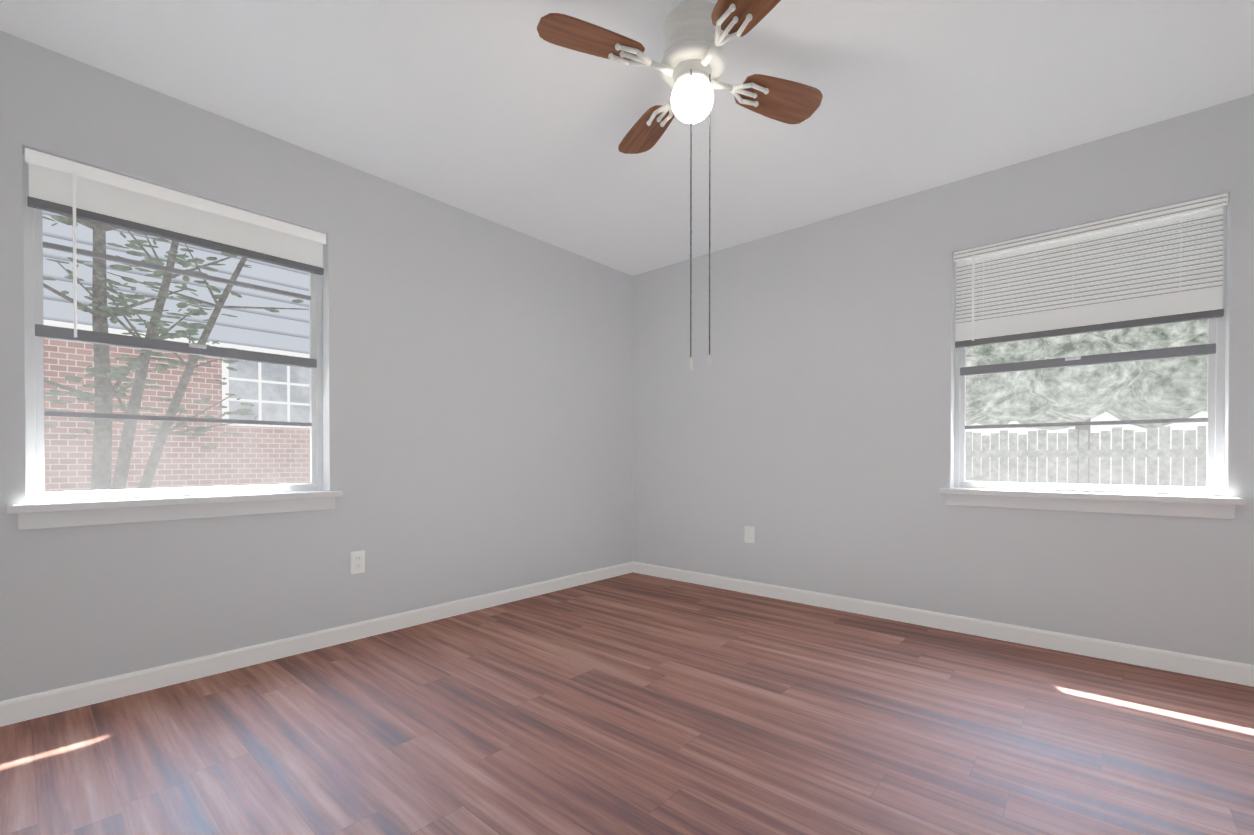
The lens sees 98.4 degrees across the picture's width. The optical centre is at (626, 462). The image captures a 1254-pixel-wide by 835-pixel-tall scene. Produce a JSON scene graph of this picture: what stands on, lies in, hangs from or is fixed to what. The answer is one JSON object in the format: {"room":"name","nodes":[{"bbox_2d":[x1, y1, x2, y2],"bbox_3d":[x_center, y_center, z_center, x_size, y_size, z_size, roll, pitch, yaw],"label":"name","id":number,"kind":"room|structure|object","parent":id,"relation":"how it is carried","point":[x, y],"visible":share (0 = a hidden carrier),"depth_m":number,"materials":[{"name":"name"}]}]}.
{"room":"empty bedroom","nodes":[
{"label":"empty bedroom","id":0,"kind":"room"},
{"bbox_2d":[0,31,632,700],"bbox_3d":[-1.294,-0.304,3.055,0.160,2.440,3.880,0,1,41],"label":"wall","id":1,"kind":"structure","parent":0,"point":[478,401],"depth_m":2.81,"materials":[{"name":"grey paint"}]},
{"bbox_2d":[22,154,322,502],"bbox_3d":[-1.900,-0.498,2.387,0.058,1.290,1.020,0,1,41],"label":"window","id":2,"kind":"structure","parent":1,"relation":"in","point":[36,331],"depth_m":2.25,"materials":[{"name":"white"}]},
{"bbox_2d":[25,148,325,336],"bbox_3d":[-1.852,-0.808,2.343,0.062,0.663,1.008,0,1,41],"label":"window blind","id":3,"kind":"object","parent":2,"relation":"attached to","point":[66,187],"visible":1,"depth_m":2.24,"materials":[{"name":"white plastic"}]},
{"bbox_2d":[7,491,342,529],"bbox_3d":[-1.843,0.192,2.344,0.131,0.090,1.110,0,1,41],"label":"sill","id":4,"kind":"structure","parent":1,"relation":"attached to","point":[41,515],"depth_m":2.21,"materials":[{"name":"white"}]},
{"bbox_2d":[0,562,631,726],"bbox_3d":[-1.176,0.873,3.068,0.014,0.085,3.660,0,1,41],"label":"baseboard","id":5,"kind":"structure","parent":1,"relation":"attached to","point":[27,707],"depth_m":2.46,"materials":[{"name":"white"}]},
{"bbox_2d":[350,550,364,573],"bbox_3d":[-1.400,0.518,2.813,0.010,0.116,0.072,0,1,41],"label":"electrical outlet","id":6,"kind":"object","parent":1,"relation":"attached to","point":[357,561],"visible":1,"depth_m":2.81,"materials":[{"name":"white plastic"}]},
{"bbox_2d":[0,572,1253,834],"bbox_3d":[0.217,0.986,1.847,4.040,0.120,4.040,0,1,41],"label":"floor","id":7,"kind":"structure","parent":0,"point":[634,704],"depth_m":1.82,"materials":[{"name":"laminate"}]},
{"bbox_2d":[0,0,1253,275],"bbox_3d":[0.217,-1.573,1.824,4.040,0.120,4.040,0,1,41],"label":"ceiling","id":8,"kind":"structure","parent":0,"point":[500,112],"depth_m":2.21,"materials":[{"name":"white paint"}]},
{"bbox_2d":[537,0,822,370],"bbox_3d":[0.226,-0.913,1.880,0.828,1.201,0.828,0,1,22],"label":"ceiling fan","id":9,"kind":"object","parent":8,"relation":"hanging from","point":[690,67],"visible":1,"depth_m":1.82,"materials":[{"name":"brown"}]},
{"bbox_2d":[633,94,1253,664],"bbox_3d":[1.496,-0.306,3.294,4.040,2.440,0.160,0,1,41],"label":"wall","id":10,"kind":"structure","parent":0,"point":[803,424],"depth_m":3.11,"materials":[{"name":"grey paint"}]},
{"bbox_2d":[745,526,753,542],"bbox_3d":[0.850,0.499,3.756,0.072,0.116,0.010,0,1,41],"label":"electrical outlet","id":11,"kind":"object","parent":10,"relation":"attached to","point":[749,534],"visible":1,"depth_m":3.75,"materials":[{"name":"white plastic"}]},
{"bbox_2d":[632,562,1253,686],"bbox_3d":[1.439,0.872,3.239,3.720,0.085,0.014,0,1,41],"label":"baseboard","id":12,"kind":"structure","parent":10,"relation":"attached to","point":[1211,668],"depth_m":2.82,"materials":[{"name":"white"}]},
{"bbox_2d":[954,205,1226,495],"bbox_3d":[2.213,-0.501,2.684,1.020,1.290,0.058,0,1,41],"label":"window","id":13,"kind":"structure","parent":10,"relation":"in","point":[1213,349],"depth_m":2.58,"materials":[{"name":"white"}]},
{"bbox_2d":[953,193,1227,347],"bbox_3d":[2.172,-0.884,2.633,1.008,0.514,0.062,0,1,41],"label":"window blind","id":14,"kind":"object","parent":13,"relation":"attached to","point":[1201,301],"visible":0.98,"depth_m":2.58,"materials":[{"name":"white plastic"}]},
{"bbox_2d":[939,488,1245,518],"bbox_3d":[2.164,0.189,2.633,1.110,0.090,0.131,0,1,41],"label":"sill","id":15,"kind":"structure","parent":10,"relation":"attached to","point":[1219,507],"depth_m":2.53,"materials":[{"name":"white"}]},
{"label":"outside","id":16,"kind":"structure","parent":0,"visible":0},
{"bbox_3d":[0.046,1.353,4.475,60.000,0.200,60.000,0,1,41],"label":"ground","id":17,"kind":"structure","parent":16,"visible":0},
{"bbox_2d":[36,210,309,502],"bbox_3d":[-8.656,-2.124,4.762,4.500,6.750,17.400,0,1,41],"label":"neighbor house","id":18,"kind":"structure","parent":17,"relation":"on","point":[295,348],"depth_m":6.27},
{"bbox_2d":[42,214,308,499],"bbox_3d":[-3.151,-0.916,3.947,0.825,4.357,2.312,0,1,35],"label":"tree","id":19,"kind":"object","parent":17,"relation":"on","point":[100,284],"depth_m":3.67,"materials":[{"name":"grey plant"}]},
{"bbox_2d":[965,475,1006,489],"bbox_3d":[4.963,0.800,5.875,5.436,1.313,1.297,0,1,41],"label":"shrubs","id":20,"kind":"object","parent":17,"relation":"on","point":[982,478],"depth_m":6.36,"materials":[{"name":"green plant"}]},
{"bbox_2d":[965,426,1206,494],"bbox_3d":[5.783,0.411,6.390,12.088,1.650,0.060,0,1,41],"label":"fence","id":21,"kind":"object","parent":17,"relation":"on","point":[1032,442],"depth_m":6.51,"materials":[{"name":"grey wood"}]},
{"bbox_2d":[966,215,1208,483],"bbox_3d":[7.578,-1.768,8.983,7.915,5.970,5.642,0,1,41],"label":"tree","id":22,"kind":"object","parent":17,"relation":"on","point":[1121,343],"depth_m":7.57,"materials":[{"name":"green plant"}]}
]}

